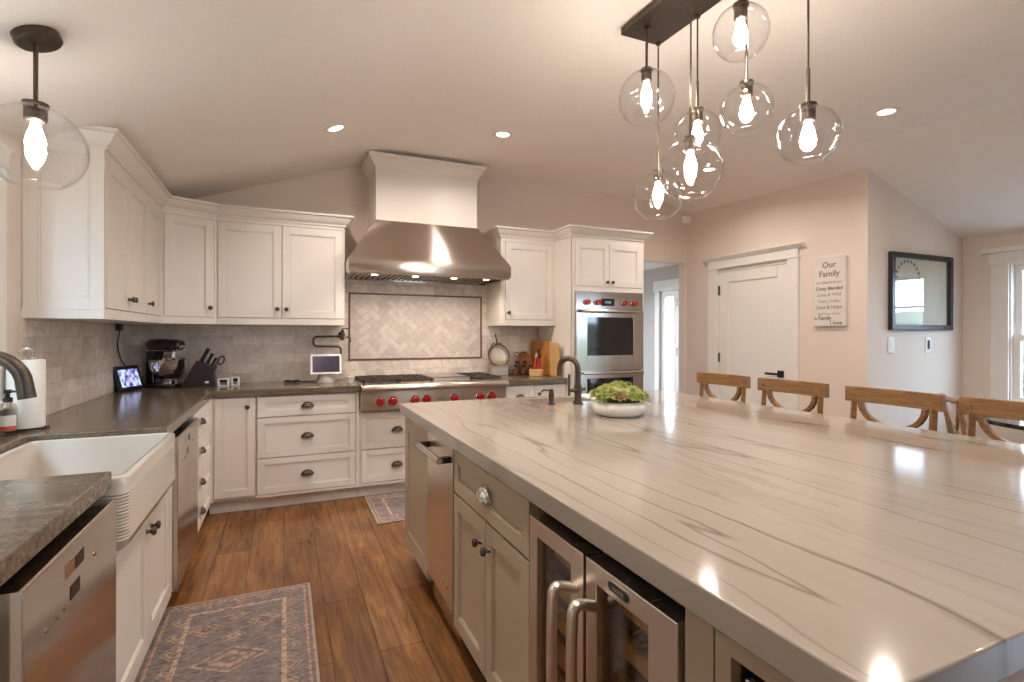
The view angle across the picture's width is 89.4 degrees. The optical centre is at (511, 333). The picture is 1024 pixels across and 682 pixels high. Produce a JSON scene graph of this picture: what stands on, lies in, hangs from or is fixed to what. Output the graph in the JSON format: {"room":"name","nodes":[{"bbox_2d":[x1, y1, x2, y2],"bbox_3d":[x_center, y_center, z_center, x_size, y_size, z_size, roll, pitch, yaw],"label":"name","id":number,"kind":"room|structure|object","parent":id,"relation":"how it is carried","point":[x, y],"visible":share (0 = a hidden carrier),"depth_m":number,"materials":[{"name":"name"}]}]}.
{"room":"kitchen","nodes":[
{"label":"kitchen","id":0,"kind":"room"},
{"bbox_2d":[0,127,116,415],"bbox_3d":[-1.232,0.152,-0.106,0.140,2.350,9.000,0,0,-24],"label":"wall","id":1,"kind":"structure","parent":0,"point":[14,183],"depth_m":2.31,"materials":[{"name":"paint"}]},
{"bbox_2d":[0,141,10,415],"bbox_3d":[-1.825,-0.202,1.315,0.200,1.195,1.940,0,0,-24],"label":"window","id":2,"kind":"structure","parent":1,"relation":"in","point":[4,149],"depth_m":2.17,"materials":[{"name":"white"}]},
{"bbox_2d":[22,318,130,414],"bbox_3d":[-2.612,0.167,3.209,0.010,0.486,1.820,0,0,-24],"label":"backsplash","id":3,"kind":"structure","parent":1,"relation":"attached to","point":[81,357],"depth_m":2.95,"materials":[{"name":"tile"}]},
{"bbox_2d":[21,141,146,321],"bbox_3d":[-2.257,-0.493,2.821,0.344,0.843,0.845,0,0,-24],"label":"upper cabinet","id":4,"kind":"object","parent":1,"relation":"attached to","point":[84,243],"visible":0.91,"depth_m":2.46,"materials":[{"name":"paint"}]},
{"bbox_2d":[102,193,161,322],"bbox_3d":[-2.517,-0.494,3.411,0.344,0.843,0.441,0,0,-24],"label":"upper cabinet","id":5,"kind":"object","parent":1,"relation":"attached to","point":[154,211],"visible":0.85,"depth_m":3.46,"materials":[{"name":"paint"}]},
{"bbox_2d":[119,208,217,324],"bbox_3d":[-2.586,-0.494,3.918,0.626,0.843,0.543,0,0,-24],"label":"upper cabinet","id":6,"kind":"object","parent":1,"relation":"attached to","point":[188,239],"visible":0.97,"depth_m":3.81,"materials":[{"name":"paint"}]},
{"bbox_2d":[115,324,125,365],"bbox_3d":[-2.801,0.100,3.732,0.061,0.336,0.159,0,0,-24],"label":"power cable","id":7,"kind":"object","parent":6,"relation":"hanging from","point":[118,327],"visible":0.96,"depth_m":3.68,"materials":[{"name":"black plastic"}]},
{"bbox_2d":[45,125,353,229],"bbox_3d":[-2.034,-0.933,3.561,0.952,0.088,2.495,0,0,17],"label":"trim","id":8,"kind":"structure","parent":1,"relation":"attached to","point":[112,140],"depth_m":3.48,"materials":[{"name":"paint"}]},
{"bbox_2d":[166,491,486,681],"bbox_3d":[1.386,1.364,2.798,7.300,0.060,12.300,0,0,-24],"label":"floor","id":9,"kind":"structure","parent":0,"point":[378,617],"depth_m":2.77,"materials":[{"name":"brown wood"}]},
{"bbox_2d":[0,498,115,681],"bbox_3d":[-1.327,0.908,1.145,0.599,0.838,0.608,0,0,-24],"label":"dishwasher","id":10,"kind":"object","parent":9,"relation":"on","point":[58,611],"visible":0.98,"depth_m":1.20,"materials":[{"name":"metal"}]},
{"bbox_2d":[116,486,171,681],"bbox_3d":[-1.657,0.895,1.869,0.636,0.862,0.969,0,0,-24],"label":"base cabinet","id":11,"kind":"object","parent":9,"relation":"on","point":[143,566],"visible":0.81,"depth_m":1.93,"materials":[{"name":"paint"}]},
{"bbox_2d":[172,418,197,591],"bbox_3d":[-1.971,0.907,2.605,0.599,0.838,0.618,0,0,-24],"label":"dishwasher","id":12,"kind":"object","parent":9,"relation":"on","point":[185,485],"visible":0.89,"depth_m":2.60,"materials":[{"name":"metal"}]},
{"bbox_2d":[190,399,210,531],"bbox_3d":[-2.275,0.894,3.262,0.628,0.862,0.814,0,0,-24],"label":"base cabinet","id":13,"kind":"object","parent":9,"relation":"on","point":[203,414],"visible":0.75,"depth_m":3.39,"materials":[{"name":"paint"}]},
{"bbox_2d":[134,582,319,681],"bbox_3d":[-1.039,1.323,1.863,0.652,0.008,1.645,0,0,-24],"label":"runner rug","id":14,"kind":"object","parent":9,"relation":"on","point":[266,635],"visible":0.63,"depth_m":2.22,"materials":[{"name":"grey fabric"}]},
{"bbox_2d":[209,396,256,513],"bbox_3d":[-2.156,0.894,4.040,0.312,0.862,0.628,0,0,-24],"label":"base cabinet","id":15,"kind":"object","parent":9,"relation":"on","point":[233,419],"visible":0.99,"depth_m":3.80,"materials":[{"name":"paint"}]},
{"bbox_2d":[256,392,358,508],"bbox_3d":[-1.678,0.895,4.260,0.737,0.862,0.628,0,0,-24],"label":"base cabinet","id":16,"kind":"object","parent":9,"relation":"on","point":[308,444],"visible":1,"depth_m":4.00,"materials":[{"name":"paint"}]},
{"bbox_2d":[358,409,404,495],"bbox_3d":[-0.768,0.979,4.661,1.249,0.700,0.628,0,0,-24],"label":"base cabinet","id":17,"kind":"object","parent":9,"relation":"on","point":[381,432],"visible":0.38,"depth_m":4.23,"materials":[{"name":"paint"}]},
{"bbox_2d":[364,491,404,523],"bbox_3d":[-0.542,1.324,4.134,1.152,0.008,0.670,0,0,-24],"label":"runner rug","id":18,"kind":"object","parent":9,"relation":"on","point":[386,507],"visible":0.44,"depth_m":3.95,"materials":[{"name":"grey fabric"}]},
{"bbox_2d":[405,416,433,581],"bbox_3d":[0.163,0.902,3.115,1.505,0.858,0.538,0,0,-24],"label":"base cabinet","id":19,"kind":"object","parent":9,"relation":"on","point":[416,461],"visible":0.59,"depth_m":2.81,"materials":[{"name":"paint"}]},
{"bbox_2d":[415,432,461,640],"bbox_3d":[-0.068,0.893,2.486,0.714,0.835,0.422,0,0,-24],"label":"trash compactor","id":20,"kind":"object","parent":9,"relation":"on","point":[440,541],"visible":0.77,"depth_m":2.33,"materials":[{"name":"metal"}]},
{"bbox_2d":[454,450,545,681],"bbox_3d":[0.577,0.903,2.130,1.542,0.858,0.740,0,0,-24],"label":"base cabinet","id":21,"kind":"object","parent":9,"relation":"on","point":[492,520],"visible":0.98,"depth_m":1.77,"materials":[{"name":"paint"}]},
{"bbox_2d":[506,383,565,397],"bbox_3d":[0.105,0.900,5.042,0.651,0.862,0.636,0,0,-24],"label":"base cabinet","id":22,"kind":"object","parent":9,"relation":"on","point":[514,391],"visible":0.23,"depth_m":4.77,"materials":[{"name":"paint"}]},
{"bbox_2d":[501,374,566,385],"bbox_3d":[0.103,0.443,5.048,0.651,0.052,0.623,0,0,-24],"label":"countertop","id":23,"kind":"structure","parent":22,"relation":"on","point":[516,379],"depth_m":4.81,"materials":[{"name":"stone"}]},
{"bbox_2d":[487,365,508,375],"bbox_3d":[-0.142,0.369,5.173,0.181,0.095,0.126,0,0,-24],"label":"tin","id":24,"kind":"object","parent":23,"relation":"on","point":[495,370],"visible":0.8,"depth_m":5.12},
{"bbox_2d":[488,334,509,365],"bbox_3d":[-0.138,0.167,5.208,0.236,0.328,0.088,0,0,-24],"label":"copper pan","id":25,"kind":"object","parent":24,"relation":"on","point":[498,354],"visible":0.97,"depth_m":5.22,"materials":[{"name":"metal"}]},
{"bbox_2d":[509,352,528,375],"bbox_3d":[0.103,0.301,5.231,0.246,0.230,0.118,0,0,-24],"label":"caddy","id":26,"kind":"object","parent":23,"relation":"on","point":[513,370],"visible":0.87,"depth_m":5.22,"materials":[{"name":"brown metal"}]},
{"bbox_2d":[515,351,531,372],"bbox_3d":[0.122,0.299,5.343,0.180,0.230,0.018,0,0,-9],"label":"cutting board","id":27,"kind":"object","parent":23,"relation":"on","point":[527,357],"visible":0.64,"depth_m":5.33,"materials":[{"name":"brown wood"}]},
{"bbox_2d":[529,369,542,376],"bbox_3d":[0.235,0.382,5.060,0.125,0.070,0.070,0,0,-24],"label":"block","id":28,"kind":"object","parent":23,"relation":"on","point":[532,372],"visible":1,"depth_m":5.03,"materials":[{"name":"brown wood"}]},
{"bbox_2d":[533,352,537,368],"bbox_3d":[0.229,0.285,5.065,0.040,0.209,0.076,0,0,34],"label":"utensil","id":29,"kind":"object","parent":28,"relation":"in","point":[536,353],"visible":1,"depth_m":5.06,"materials":[{"name":"red plastic"}]},
{"bbox_2d":[536,349,539,368],"bbox_3d":[0.258,0.267,5.083,0.037,0.243,0.069,0,0,20],"label":"utensil","id":30,"kind":"object","parent":28,"relation":"in","point":[538,350],"visible":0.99,"depth_m":5.08,"materials":[{"name":"red plastic"}]},
{"bbox_2d":[539,354,541,368],"bbox_3d":[0.278,0.292,5.097,0.028,0.193,0.059,0,0,-1],"label":"utensil","id":31,"kind":"object","parent":28,"relation":"in","point":[540,355],"visible":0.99,"depth_m":5.09,"materials":[{"name":"red plastic"}]},
{"bbox_2d":[530,340,549,374],"bbox_3d":[0.287,0.242,5.257,0.034,0.345,0.305,0,0,-35],"label":"cutting board","id":32,"kind":"object","parent":23,"relation":"on","point":[535,345],"visible":0.65,"depth_m":5.21,"materials":[{"name":"brown wood"}]},
{"bbox_2d":[549,343,560,376],"bbox_3d":[0.415,0.251,5.008,0.037,0.328,0.170,0,0,-27],"label":"cutting board","id":33,"kind":"object","parent":23,"relation":"on","point":[554,348],"visible":0.84,"depth_m":5.00,"materials":[{"name":"brown wood"}]},
{"bbox_2d":[539,236,643,394],"bbox_3d":[0.803,0.201,5.287,0.819,2.262,0.728,0,0,-24],"label":"tall cabinet","id":34,"kind":"object","parent":9,"relation":"on","point":[582,263],"visible":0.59,"depth_m":4.97,"materials":[{"name":"paint"}]},
{"bbox_2d":[482,224,653,241],"bbox_3d":[0.541,-0.959,5.167,1.538,0.088,0.778,0,0,-24],"label":"trim","id":35,"kind":"structure","parent":34,"relation":"on","point":[568,230],"depth_m":4.95,"materials":[{"name":"paint"}]},
{"bbox_2d":[574,291,643,393],"bbox_3d":[0.835,0.271,5.221,0.770,1.343,0.699,0,0,-24],"label":"double oven","id":36,"kind":"object","parent":34,"relation":"in","point":[609,326],"visible":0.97,"depth_m":4.95,"materials":[{"name":"metal"}]},
{"bbox_2d":[697,372,750,401],"bbox_3d":[1.277,0.806,3.487,0.443,1.056,0.450,0,0,-24],"label":"counter stool","id":37,"kind":"object","parent":9,"relation":"on","point":[741,382],"visible":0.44,"depth_m":3.54,"materials":[{"name":"brown wood"}]},
{"bbox_2d":[758,378,828,413],"bbox_3d":[1.491,0.806,3.000,0.443,1.056,0.450,0,0,-24],"label":"counter stool","id":38,"kind":"object","parent":9,"relation":"on","point":[818,391],"visible":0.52,"depth_m":3.06,"materials":[{"name":"brown wood"}]},
{"bbox_2d":[685,608,1023,681],"bbox_3d":[0.934,0.904,1.366,1.505,0.858,0.945,0,0,-24],"label":"base cabinet","id":39,"kind":"object","parent":9,"relation":"on","point":[710,655],"depth_m":0.86,"materials":[{"name":"paint"}]},
{"bbox_2d":[530,513,684,681],"bbox_3d":[0.438,0.854,1.321,0.729,0.755,0.618,0,0,-24],"label":"wine cooler","id":40,"kind":"object","parent":39,"relation":"in","point":[593,618],"visible":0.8,"depth_m":1.19,"materials":[{"name":"metal"}]},
{"bbox_2d":[400,390,1023,681],"bbox_3d":[0.771,0.446,2.229,1.950,0.055,2.709,0,0,-24],"label":"countertop","id":41,"kind":"structure","parent":39,"relation":"on","point":[828,548],"depth_m":1.18,"materials":[{"name":"beige stone"}]},
{"bbox_2d":[541,389,554,404],"bbox_3d":[0.208,0.371,3.043,0.096,0.092,0.044,0,0,-24],"label":"soap pump","id":42,"kind":"object","parent":41,"relation":"on","point":[551,393],"visible":1,"depth_m":3.04,"materials":[{"name":"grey metal"}]},
{"bbox_2d":[557,356,585,404],"bbox_3d":[0.365,0.275,3.106,0.147,0.284,0.162,0,0,-24],"label":"gooseneck faucet","id":43,"kind":"object","parent":41,"relation":"on","point":[577,389],"visible":1,"depth_m":3.06,"materials":[{"name":"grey metal"}]},
{"bbox_2d":[588,381,650,417],"bbox_3d":[0.555,0.329,2.659,0.309,0.178,0.309,0,0,-24],"label":"succulent bowl","id":44,"kind":"object","parent":41,"relation":"on","point":[617,406],"visible":1,"depth_m":2.56,"materials":[{"name":"white ceramic"}]},
{"bbox_2d":[845,386,945,430],"bbox_3d":[1.714,0.807,2.496,0.443,1.056,0.450,0,0,-23],"label":"counter stool","id":45,"kind":"object","parent":9,"relation":"on","point":[932,403],"visible":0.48,"depth_m":2.54,"materials":[{"name":"brown wood"}]},
{"bbox_2d":[939,393,965,435],"bbox_3d":[3.187,0.882,3.441,0.528,0.913,0.440,0,0,28],"label":"dining chair","id":46,"kind":"object","parent":9,"relation":"on","point":[960,418],"visible":0.27,"depth_m":3.48,"materials":[{"name":"wood"}]},
{"bbox_2d":[959,396,1023,442],"bbox_3d":[1.921,0.807,2.026,0.443,1.056,0.450,0,0,-24],"label":"counter stool","id":47,"kind":"object","parent":9,"relation":"on","point":[972,407],"visible":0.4,"depth_m":2.22,"materials":[{"name":"brown wood"}]},
{"bbox_2d":[966,415,1023,430],"bbox_3d":[3.902,0.964,3.415,1.360,0.752,1.360,0,0,-24],"label":"dining table","id":48,"kind":"object","parent":9,"relation":"on","point":[1006,423],"visible":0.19,"depth_m":3.42,"materials":[{"name":"brown wood"}]},
{"bbox_3d":[-1.060,0.897,0.512,0.632,0.862,0.750,0,0,-24],"label":"base cabinet","id":49,"kind":"object","parent":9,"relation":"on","visible":0},
{"bbox_2d":[0,379,359,586],"bbox_3d":[-1.337,0.439,2.355,1.655,0.052,4.388,0,0,-24],"label":"countertop","id":50,"kind":"structure","parent":49,"relation":"on","point":[33,511],"depth_m":2.15,"materials":[{"name":"stone"}]},
{"bbox_2d":[0,389,15,431],"bbox_3d":[-2.031,0.319,2.094,0.074,0.185,0.061,0,0,-24],"label":"soap bottle","id":51,"kind":"object","parent":50,"relation":"on","point":[7,423],"visible":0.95,"depth_m":2.08,"materials":[{"name":"plastic"}]},
{"bbox_2d":[0,351,36,399],"bbox_3d":[-1.780,0.233,1.767,0.267,0.359,0.137,0,0,-24],"label":"sink faucet","id":52,"kind":"object","parent":50,"relation":"on","point":[24,384],"visible":1,"depth_m":1.75,"materials":[{"name":"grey metal"}]},
{"bbox_2d":[2,347,49,432],"bbox_3d":[-2.077,0.235,2.219,0.160,0.353,0.150,0,0,-24],"label":"paper towel holder","id":53,"kind":"object","parent":50,"relation":"on","point":[30,413],"visible":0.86,"depth_m":2.19,"materials":[{"name":"white paper"}]},
{"bbox_2d":[0,432,174,550],"bbox_3d":[-1.564,0.550,1.836,0.508,0.233,0.784,0,0,-24],"label":"farmhouse sink","id":54,"kind":"object","parent":50,"relation":"in","point":[141,466],"visible":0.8,"depth_m":2.07,"materials":[{"name":"ceramic"}]},
{"bbox_2d":[113,365,143,391],"bbox_3d":[-2.790,0.322,3.736,0.105,0.177,0.256,0,0,-4],"label":"digital photo frame","id":55,"kind":"object","parent":50,"relation":"on","point":[127,378],"visible":1,"depth_m":3.71,"materials":[{"name":"black plastic"}]},
{"bbox_2d":[143,339,189,387],"bbox_3d":[-2.668,0.223,4.010,0.339,0.369,0.286,0,0,39],"label":"stand mixer","id":56,"kind":"object","parent":50,"relation":"on","point":[160,372],"visible":0.99,"depth_m":3.95,"materials":[{"name":"black metal"}]},
{"bbox_2d":[147,358,189,382],"bbox_3d":[-2.647,0.287,3.994,0.278,0.182,0.291,0,0,-24],"label":"bowl","id":57,"kind":"object","parent":56,"relation":"on","point":[159,370],"depth_m":3.94,"materials":[{"name":"metal"}]},
{"bbox_2d":[180,348,224,387],"bbox_3d":[-2.384,0.260,3.998,0.290,0.302,0.121,0,0,-24],"label":"knife block","id":58,"kind":"object","parent":50,"relation":"on","point":[202,374],"visible":1,"depth_m":3.95,"materials":[{"name":"black wood"}]},
{"bbox_2d":[218,378,228,386],"bbox_3d":[-2.264,0.382,4.062,0.075,0.059,0.060,0,0,-24],"label":"holder","id":59,"kind":"object","parent":50,"relation":"on","point":[221,381],"visible":1,"depth_m":4.04,"materials":[{"name":"white plastic"}]},
{"bbox_2d":[231,377,239,385],"bbox_3d":[-2.207,0.379,4.131,0.055,0.065,0.060,0,0,-24],"label":"holder","id":60,"kind":"object","parent":50,"relation":"on","point":[234,380],"visible":1,"depth_m":4.11,"materials":[{"name":"white plastic"}]},
{"bbox_2d":[284,380,315,382],"bbox_3d":[-1.789,0.400,4.363,0.251,0.025,0.069,0,0,-18],"label":"coiled cable","id":61,"kind":"object","parent":50,"relation":"on","point":[285,381],"visible":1,"depth_m":4.33,"materials":[{"name":"black plastic"}]},
{"bbox_2d":[310,354,341,382],"bbox_3d":[-1.597,0.294,4.433,0.249,0.238,0.160,0,0,-24],"label":"smart display","id":62,"kind":"object","parent":50,"relation":"on","point":[325,366],"visible":1,"depth_m":4.37,"materials":[{"name":"white plastic"}]},
{"bbox_2d":[346,376,354,382],"bbox_3d":[-1.365,0.388,4.371,0.076,0.050,0.076,0,0,-24],"label":"bowl","id":63,"kind":"object","parent":50,"relation":"on","point":[350,379],"visible":1,"depth_m":4.35,"materials":[{"name":"white ceramic"}]},
{"bbox_2d":[354,372,508,410],"bbox_3d":[-0.743,0.492,4.610,1.247,0.243,0.725,0,0,-24],"label":"gas rangetop","id":64,"kind":"object","parent":50,"relation":"on","point":[377,392],"visible":0.91,"depth_m":4.33,"materials":[{"name":"metal"}]},
{"bbox_2d":[195,165,686,392],"bbox_3d":[-0.459,-0.171,5.207,5.840,3.000,0.100,0,0,-24],"label":"wall","id":65,"kind":"structure","parent":0,"point":[341,191],"depth_m":5.42,"materials":[{"name":"paint"}]},
{"bbox_2d":[216,217,344,325],"bbox_3d":[-1.897,-0.493,4.291,0.937,0.843,0.416,0,0,-24],"label":"upper cabinet","id":66,"kind":"object","parent":65,"relation":"attached to","point":[268,272],"visible":1,"depth_m":4.12,"materials":[{"name":"paint"}]},
{"bbox_2d":[312,328,350,374],"bbox_3d":[-1.597,0.155,4.577,0.320,0.413,0.116,0,0,-24],"label":"pot filler","id":67,"kind":"object","parent":65,"relation":"attached to","point":[341,335],"visible":0.91,"depth_m":4.55,"materials":[{"name":"brown metal"}]},
{"bbox_2d":[131,280,537,382],"bbox_3d":[-1.350,-0.023,4.754,3.545,0.980,0.010,0,0,-24],"label":"backsplash","id":68,"kind":"structure","parent":65,"relation":"attached to","point":[252,353],"depth_m":4.52,"materials":[{"name":"tile"}]},
{"bbox_2d":[348,292,481,360],"bbox_3d":[-0.894,-0.064,4.950,1.293,0.620,0.017,0,0,-24],"label":"tile panel","id":69,"kind":"object","parent":65,"relation":"attached to","point":[382,326],"visible":1,"depth_m":4.92,"materials":[{"name":"tile"}]},
{"bbox_2d":[345,150,510,285],"bbox_3d":[-0.777,-1.007,4.656,1.394,1.049,0.650,0,0,-24],"label":"range hood","id":70,"kind":"object","parent":65,"relation":"attached to","point":[422,212],"visible":1,"depth_m":4.50,"materials":[{"name":"metal"}]},
{"bbox_2d":[487,237,554,325],"bbox_3d":[0.092,-0.505,5.168,0.583,0.853,0.416,0,0,-24],"label":"upper cabinet","id":71,"kind":"object","parent":65,"relation":"attached to","point":[527,298],"visible":0.98,"depth_m":5.01,"materials":[{"name":"paint"}]},
{"bbox_2d":[0,0,1023,238],"bbox_3d":[2.024,-1.220,1.366,7.300,0.945,9.170,0,0,-24],"label":"ceiling","id":72,"kind":"structure","parent":0,"point":[215,97],"depth_m":2.91,"materials":[{"name":"paint"}]},
{"bbox_2d":[0,24,89,189],"bbox_3d":[-1.552,-0.741,1.686,0.275,0.509,0.275,0,0,-20],"label":"pendant light","id":73,"kind":"object","parent":72,"relation":"hanging from","point":[34,38],"visible":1,"depth_m":1.67,"materials":[{"name":"brown metal"}]},
{"bbox_2d":[21,99,49,124],"bbox_3d":[-1.552,-0.722,1.686,0.072,0.062,0.072,0,0,-24],"label":"socket","id":74,"kind":"object","parent":73,"relation":"attached to","point":[36,113],"depth_m":1.67,"materials":[{"name":"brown metal"}]},
{"bbox_2d":[324,123,346,131],"bbox_3d":[-1.198,-1.397,3.514,0.144,0.055,0.151,0,0,-43],"label":"recessed light","id":75,"kind":"object","parent":72,"relation":"in","point":[336,127],"visible":1,"depth_m":3.50,"materials":[{"name":"plastic"}]},
{"bbox_2d":[493,130,512,137],"bbox_3d":[-0.071,-1.526,3.962,0.152,0.013,0.151,0,0,6],"label":"recessed light","id":76,"kind":"object","parent":72,"relation":"in","point":[500,133],"visible":1,"depth_m":3.95,"materials":[{"name":"beige"}]},
{"bbox_2d":[621,0,724,202],"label":"chandelier","id":77,"kind":"object","parent":72,"relation":"hanging from","point":[657,23],"depth_m":2.35,"materials":[{"name":"brown metal"}]},
{"bbox_2d":[640,66,652,83],"bbox_3d":[0.629,-1.207,2.418,0.058,0.062,0.058,0,0,-24],"label":"socket","id":78,"kind":"object","parent":77,"relation":"attached to","point":[646,74],"depth_m":2.40,"materials":[{"name":"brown metal"}]},
{"bbox_2d":[652,168,663,182],"bbox_3d":[0.721,-0.779,2.558,0.058,0.062,0.058,0,0,-24],"label":"socket","id":79,"kind":"object","parent":77,"relation":"attached to","point":[655,172],"depth_m":2.54,"materials":[{"name":"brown metal"}]},
{"bbox_2d":[683,134,697,152],"bbox_3d":[0.746,-0.793,2.162,0.058,0.062,0.058,0,0,-24],"label":"socket","id":80,"kind":"object","parent":77,"relation":"attached to","point":[691,139],"depth_m":2.14,"materials":[{"name":"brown metal"}]},
{"bbox_2d":[692,106,703,123],"bbox_3d":[0.832,-0.982,2.324,0.058,0.062,0.058,0,0,-24],"label":"socket","id":81,"kind":"object","parent":77,"relation":"attached to","point":[697,112],"depth_m":2.30,"materials":[{"name":"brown metal"}]},
{"bbox_2d":[700,167,717,171],"bbox_3d":[1.825,-1.521,4.792,0.152,0.013,0.151,0,0,6],"label":"recessed light","id":82,"kind":"object","parent":72,"relation":"in","point":[705,169],"visible":1,"depth_m":4.79,"materials":[{"name":"beige"}]},
{"bbox_2d":[728,0,766,122],"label":"chandelier","id":83,"kind":"object","parent":72,"relation":"hanging from","point":[740,7],"depth_m":2.03,"materials":[{"name":"glass"}]},
{"bbox_2d":[732,0,748,22],"bbox_3d":[0.851,-1.199,1.926,0.058,0.062,0.058,0,0,-24],"label":"socket","id":84,"kind":"object","parent":83,"relation":"attached to","point":[740,9],"depth_m":1.91,"materials":[{"name":"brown metal"}]},
{"bbox_2d":[739,79,753,98],"bbox_3d":[0.937,-0.977,2.069,0.058,0.062,0.058,0,0,-24],"label":"socket","id":85,"kind":"object","parent":83,"relation":"attached to","point":[746,87],"depth_m":2.05,"materials":[{"name":"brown metal"}]},
{"bbox_2d":[784,0,841,150],"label":"chandelier","id":86,"kind":"object","parent":72,"relation":"hanging from","point":[807,109],"depth_m":1.77,"materials":[{"name":"glass"}]},
{"bbox_2d":[799,101,817,123],"bbox_3d":[1.020,-0.760,1.782,0.058,0.062,0.058,0,0,-24],"label":"socket","id":87,"kind":"object","parent":86,"relation":"attached to","point":[807,109],"depth_m":1.76,"materials":[{"name":"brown metal"}]},
{"bbox_2d":[873,106,900,115],"bbox_3d":[2.478,-1.468,3.424,0.152,0.013,0.151,0,0,6],"label":"recessed light","id":88,"kind":"object","parent":72,"relation":"in","point":[885,111],"visible":1,"depth_m":3.42,"materials":[{"name":"beige"}]},
{"bbox_2d":[643,265,678,390],"bbox_3d":[2.592,-0.013,8.301,0.120,2.700,3.100,0,0,-24],"label":"wall","id":89,"kind":"structure","parent":0,"point":[669,272],"depth_m":8.73,"materials":[{"name":"paint"}]},
{"bbox_2d":[653,278,678,391],"bbox_3d":[2.536,0.236,8.298,0.084,2.200,0.740,0,0,-24],"label":"door","id":90,"kind":"structure","parent":89,"relation":"in","point":[664,286],"depth_m":8.43,"materials":[{"name":"wood"}]},
{"bbox_2d":[644,262,678,269],"bbox_3d":[1.442,-1.136,7.793,2.640,0.100,3.100,0,0,-24],"label":"ceiling","id":91,"kind":"structure","parent":0,"point":[647,265],"depth_m":8.23,"materials":[{"name":"paint"}]},
{"bbox_2d":[686,169,874,420],"bbox_3d":[2.599,-0.163,5.336,0.100,3.000,2.130,0,0,-24],"label":"wall","id":92,"kind":"structure","parent":0,"point":[835,216],"depth_m":4.79,"materials":[{"name":"paint"}]},
{"bbox_2d":[682,215,690,223],"bbox_3d":[2.103,-1.375,6.230,0.075,0.090,0.072,0,0,-24],"label":"sensor","id":93,"kind":"object","parent":92,"relation":"attached to","point":[685,219],"visible":1,"depth_m":6.21,"materials":[{"name":"white plastic"}]},
{"bbox_2d":[702,242,804,409],"bbox_3d":[2.517,0.240,5.443,0.162,2.192,1.254,0,0,-24],"label":"door","id":94,"kind":"structure","parent":92,"relation":"in","point":[753,311],"depth_m":5.38,"materials":[{"name":"wood"}]},
{"bbox_2d":[814,255,846,325],"bbox_3d":[2.842,-0.375,4.624,0.027,0.616,0.294,0,0,-24],"label":"wall sign","id":95,"kind":"object","parent":92,"relation":"attached to","point":[830,273],"visible":1,"depth_m":4.61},
{"bbox_2d":[875,175,962,434],"bbox_3d":[3.708,-0.161,4.705,1.420,3.000,0.080,0,0,-24],"label":"wall","id":96,"kind":"structure","parent":0,"point":[901,225],"depth_m":4.59,"materials":[{"name":"paint"}]},
{"bbox_2d":[888,337,893,352],"bbox_3d":[3.274,0.098,4.464,0.084,0.136,0.010,0,0,-24],"label":"light switch","id":97,"kind":"object","parent":96,"relation":"attached to","point":[890,339],"visible":1,"depth_m":4.46,"materials":[{"name":"white plastic"}]},
{"bbox_2d":[888,251,953,329],"bbox_3d":[3.658,-0.369,4.616,0.913,0.672,0.038,0,0,-24],"label":"framed picture","id":98,"kind":"object","parent":96,"relation":"attached to","point":[920,286],"visible":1,"depth_m":4.61,"materials":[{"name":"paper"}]},
{"bbox_2d":[896,257,946,324],"bbox_3d":[3.652,-0.369,4.629,0.823,0.582,0.006,0,0,-24],"label":"print","id":99,"kind":"object","parent":98,"relation":"attached to","point":[921,284],"depth_m":4.63,"materials":[{"name":"paper"}]},
{"bbox_2d":[925,337,930,351],"bbox_3d":[3.767,0.099,4.681,0.084,0.136,0.012,0,0,-24],"label":"light switch","id":100,"kind":"object","parent":96,"relation":"attached to","point":[927,339],"visible":1,"depth_m":4.67,"materials":[{"name":"white plastic"}]},
{"bbox_2d":[963,232,1023,443],"bbox_3d":[5.726,0.044,1.798,0.130,2.600,6.870,0,0,-24],"label":"wall","id":101,"kind":"structure","parent":0,"point":[976,267],"depth_m":4.80,"materials":[{"name":"paint"}]},
{"bbox_2d":[981,245,1023,400],"bbox_3d":[4.643,-0.009,4.181,0.190,1.520,1.315,0,0,-24],"label":"window","id":102,"kind":"structure","parent":101,"relation":"in","point":[1007,298],"depth_m":4.61,"materials":[{"name":"wood"}]},
{"label":"outside","id":103,"kind":"structure","parent":0,"visible":0},
{"bbox_2d":[667,349,672,391],"bbox_3d":[2.555,1.536,6.592,70.000,0.200,70.000,0,0,-24],"label":"ground","id":104,"kind":"structure","parent":103,"point":[669,351],"depth_m":20.30,"materials":[{"name":"white"}]},
{"bbox_2d":[1022,341,1023,396],"bbox_3d":[10.825,0.502,2.587,1.420,1.910,24.311,0,0,-24],"label":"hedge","id":105,"kind":"object","parent":104,"relation":"on","point":[1022,341],"depth_m":7.97,"materials":[{"name":"green plant"}]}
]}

